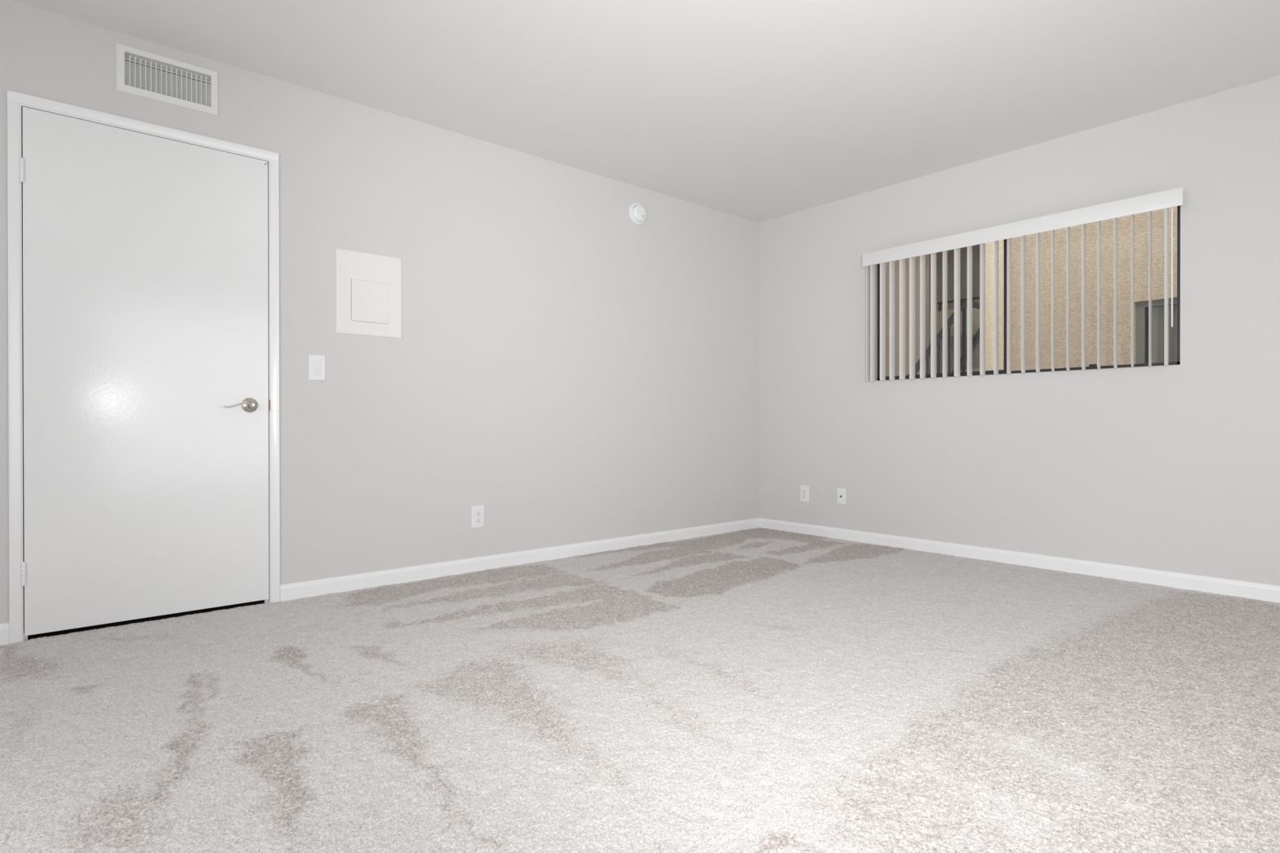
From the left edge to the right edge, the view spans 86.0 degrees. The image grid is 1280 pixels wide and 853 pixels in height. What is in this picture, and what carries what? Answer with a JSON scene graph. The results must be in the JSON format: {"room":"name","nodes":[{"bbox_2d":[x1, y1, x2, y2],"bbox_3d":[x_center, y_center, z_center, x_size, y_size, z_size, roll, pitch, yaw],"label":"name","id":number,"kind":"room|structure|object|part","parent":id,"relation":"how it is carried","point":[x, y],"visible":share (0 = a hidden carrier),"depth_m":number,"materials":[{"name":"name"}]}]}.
{"room":"empty bedroom","nodes":[
{"label":"empty bedroom","id":0,"kind":"room"},
{"bbox_2d":[0,0,759,623],"bbox_3d":[-1.198,-0.372,3.706,5.830,2.490,0.130,0,0,-41],"label":"wall","id":1,"kind":"structure","parent":0,"point":[562,366],"depth_m":3.81,"materials":[{"name":"white paint"}]},
{"bbox_2d":[0,622,8,645],"bbox_3d":[-2.869,0.787,2.172,1.288,0.086,0.012,0,0,-41],"label":"baseboard","id":2,"kind":"structure","parent":1,"relation":"attached to","point":[4,628],"depth_m":2.58,"materials":[{"name":"white wood"}]},
{"bbox_2d":[7,89,279,643],"bbox_3d":[-2.031,-0.221,2.892,0.929,2.095,0.013,0,0,-41],"label":"trim","id":3,"kind":"structure","parent":1,"relation":"attached to","point":[15,99],"depth_m":2.61,"materials":[{"name":"white wood"}]},
{"bbox_2d":[19,106,269,635],"bbox_3d":[-2.026,-0.211,2.879,0.851,2.021,0.112,0,0,-41],"label":"door","id":4,"kind":"structure","parent":1,"relation":"in","point":[145,257],"depth_m":2.85,"materials":[{"name":"white wood"}]},
{"bbox_3d":[-1.782,-0.095,3.045,0.114,0.025,0.020,0,0,-41],"label":"lever","id":5,"kind":"part","parent":4,"relation":"part of","materials":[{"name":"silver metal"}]},
{"bbox_3d":[-1.768,-0.097,3.114,0.067,0.067,0.014,0,0,-41],"label":"handle","id":6,"kind":"part","parent":4,"relation":"part of","materials":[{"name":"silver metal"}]},
{"bbox_2d":[115,42,218,115],"bbox_3d":[-2.011,-1.471,2.929,0.362,0.194,0.039,0,0,-41],"label":"air vent","id":7,"kind":"object","parent":1,"relation":"in","point":[140,73],"visible":1,"depth_m":2.92,"materials":[{"name":"white metal"}]},
{"bbox_2d":[308,354,325,381],"bbox_3d":[-1.554,-0.283,3.306,0.076,0.123,0.010,0,0,-41],"label":"light switch","id":8,"kind":"object","parent":1,"relation":"attached to","point":[317,363],"visible":1,"depth_m":3.30,"materials":[{"name":"white plastic"}]},
{"bbox_3d":[-1.553,-0.283,3.305,0.036,0.068,0.001,0,0,-41],"label":"rocker frame","id":9,"kind":"part","parent":8,"relation":"part of","materials":[{"name":"white plastic"}]},
{"bbox_2d":[336,248,401,337],"bbox_3d":[-1.374,-0.667,3.481,0.325,0.414,0.039,0,0,-41],"label":"breaker panel","id":10,"kind":"object","parent":1,"relation":"attached to","point":[369,286],"visible":1,"depth_m":3.46,"materials":[{"name":"white paint"}]},
{"bbox_3d":[-1.367,-0.630,3.472,0.181,0.204,0.010,0,0,-41],"label":"panel door","id":11,"kind":"part","parent":10,"relation":"part of","materials":[{"name":"white paint"}]},
{"bbox_2d":[471,505,484,528],"bbox_3d":[-0.911,0.509,3.865,0.078,0.124,0.008,0,0,-41],"label":"power outlet","id":12,"kind":"object","parent":1,"relation":"attached to","point":[477,512],"visible":1,"depth_m":3.86,"materials":[{"name":"white plastic"}]},
{"bbox_2d":[475,511,480,523],"bbox_3d":[-0.909,0.509,3.863,0.033,0.067,0.002,0,0,-41],"label":"receptacle","id":13,"kind":"object","parent":12,"relation":"attached to","point":[477,513],"depth_m":3.86,"materials":[{"name":"white plastic"}]},
{"bbox_2d":[280,517,759,601],"bbox_3d":[-0.360,0.777,4.338,3.483,0.086,0.012,0,0,-41],"label":"baseboard","id":14,"kind":"structure","parent":1,"relation":"attached to","point":[293,591],"depth_m":3.90,"materials":[{"name":"white wood"}]},
{"bbox_2d":[629,202,646,224],"bbox_3d":[-0.004,-1.436,4.620,0.145,0.145,0.044,0,0,-41],"label":"smoke detector","id":15,"kind":"object","parent":1,"relation":"attached to","point":[637,213],"visible":1,"depth_m":4.60,"materials":[{"name":"white plastic"}]},
{"bbox_2d":[0,527,1279,852],"bbox_3d":[0.088,0.848,2.123,5.706,0.079,6.652,0,0,-41],"label":"floor","id":16,"kind":"structure","parent":0,"point":[759,690],"depth_m":1.95,"materials":[{"name":"carpet"}]},
{"bbox_2d":[11,0,1279,222],"bbox_3d":[0.095,-1.673,2.104,5.960,0.120,6.880,0,0,-41],"label":"ceiling","id":17,"kind":"structure","parent":0,"point":[758,111],"depth_m":3.08,"materials":[{"name":"white paint"}]},
{"bbox_2d":[759,75,1279,586],"bbox_3d":[2.734,-0.375,3.515,0.130,2.490,5.300,0,0,-41],"label":"wall","id":18,"kind":"structure","parent":0,"point":[1170,468],"depth_m":3.85,"materials":[{"name":"white paint"}]},
{"bbox_2d":[800,484,808,502],"bbox_3d":[1.232,0.505,5.152,0.008,0.124,0.078,0,0,-41],"label":"power outlet","id":19,"kind":"object","parent":18,"relation":"attached to","point":[804,490],"visible":1,"depth_m":5.15,"materials":[{"name":"white plastic"}]},
{"bbox_2d":[802,488,805,498],"bbox_3d":[1.230,0.505,5.150,0.002,0.067,0.033,0,0,-41],"label":"receptacle","id":20,"kind":"object","parent":19,"relation":"attached to","point":[803,490],"depth_m":5.15,"materials":[{"name":"grey plastic"}]},
{"bbox_2d":[836,488,845,504],"bbox_3d":[1.436,0.500,4.909,0.016,0.113,0.070,0,0,-41],"label":"outlet","id":21,"kind":"object","parent":18,"relation":"attached to","point":[841,493],"visible":1,"depth_m":4.91,"materials":[{"name":"white plastic"}]},
{"bbox_2d":[760,518,1279,603],"bbox_3d":[2.685,0.778,3.467,0.012,0.086,5.287,0,0,-41],"label":"baseboard","id":22,"kind":"structure","parent":18,"relation":"attached to","point":[1263,592],"depth_m":3.86,"materials":[{"name":"white wood"}]},
{"bbox_2d":[877,205,1180,380],"bbox_3d":[2.215,-0.742,4.136,0.071,0.859,1.694,0,0,-41],"label":"window","id":23,"kind":"structure","parent":18,"relation":"in","point":[1178,362],"depth_m":4.08,"materials":[{"name":"brown metal"}]},
{"bbox_3d":[1.947,-0.743,4.440,0.022,0.823,0.833,0,0,-41],"label":"meeting rail","id":24,"kind":"part","parent":23,"relation":"part of","materials":[{"name":"brown metal"}]},
{"bbox_2d":[862,186,1182,382],"bbox_3d":[2.112,-0.738,4.036,0.096,0.863,1.740,0,0,-41],"label":"vertical blind","id":25,"kind":"object","parent":23,"relation":"attached to","point":[1166,199],"visible":1,"depth_m":4.05,"materials":[{"name":"white plastic"}]},
{"label":"outside","id":26,"kind":"structure","parent":0,"visible":0},
{"bbox_3d":[4.683,0.885,7.382,7.870,0.080,10.000,0,0,-41],"label":"ground","id":27,"kind":"structure","parent":26,"visible":0},
{"bbox_2d":[885,253,929,376],"bbox_3d":[2.018,-0.899,9.213,0.200,3.480,3.738,0,0,-41],"label":"wall","id":28,"kind":"structure","parent":27,"relation":"on","point":[927,256],"depth_m":7.86,"materials":[{"name":"brown paint"}]},
{"bbox_2d":[907,299,979,375],"bbox_3d":[3.602,-0.301,7.298,2.590,2.296,0.790,0,0,-41],"label":"staircase","id":29,"kind":"structure","parent":27,"relation":"on","point":[963,304],"depth_m":7.78,"materials":[{"name":"black metal"}]},
{"bbox_3d":[3.718,-0.287,7.875,0.032,2.264,0.032,0,0,-41],"label":"post","id":30,"kind":"part","parent":29,"relation":"part of","materials":[{"name":"black metal"}]},
{"bbox_2d":[929,244,979,373],"bbox_3d":[3.961,-1.482,9.791,1.200,4.640,3.400,0,0,-41],"label":"building","id":31,"kind":"structure","parent":27,"relation":"on","point":[975,248],"depth_m":9.70,"materials":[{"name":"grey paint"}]},
{"bbox_3d":[4.241,-1.561,8.602,0.030,0.125,1.035,0,0,-41],"label":"balcony rail","id":32,"kind":"part","parent":31,"relation":"part of","materials":[{"name":"black metal"}]},
{"bbox_2d":[985,205,1177,370],"bbox_3d":[4.243,-1.262,3.894,0.365,4.240,4.305,0,0,-41],"label":"neighboring building","id":33,"kind":"structure","parent":27,"relation":"on","point":[1141,220],"depth_m":4.86,"materials":[{"name":"beige paint"}]},
{"bbox_3d":[3.532,0.003,4.810,0.170,1.704,0.016,0,0,-41],"label":"sill","id":34,"kind":"part","parent":33,"relation":"part of","materials":[{"name":"grey concrete"}]},
{"bbox_2d":[1151,304,1177,363],"bbox_3d":[4.024,-0.313,4.074,0.052,1.020,1.660,0,0,-41],"label":"window","id":35,"kind":"structure","parent":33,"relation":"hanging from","point":[1157,312],"depth_m":4.66,"materials":[{"name":"grey glass"}]}
]}

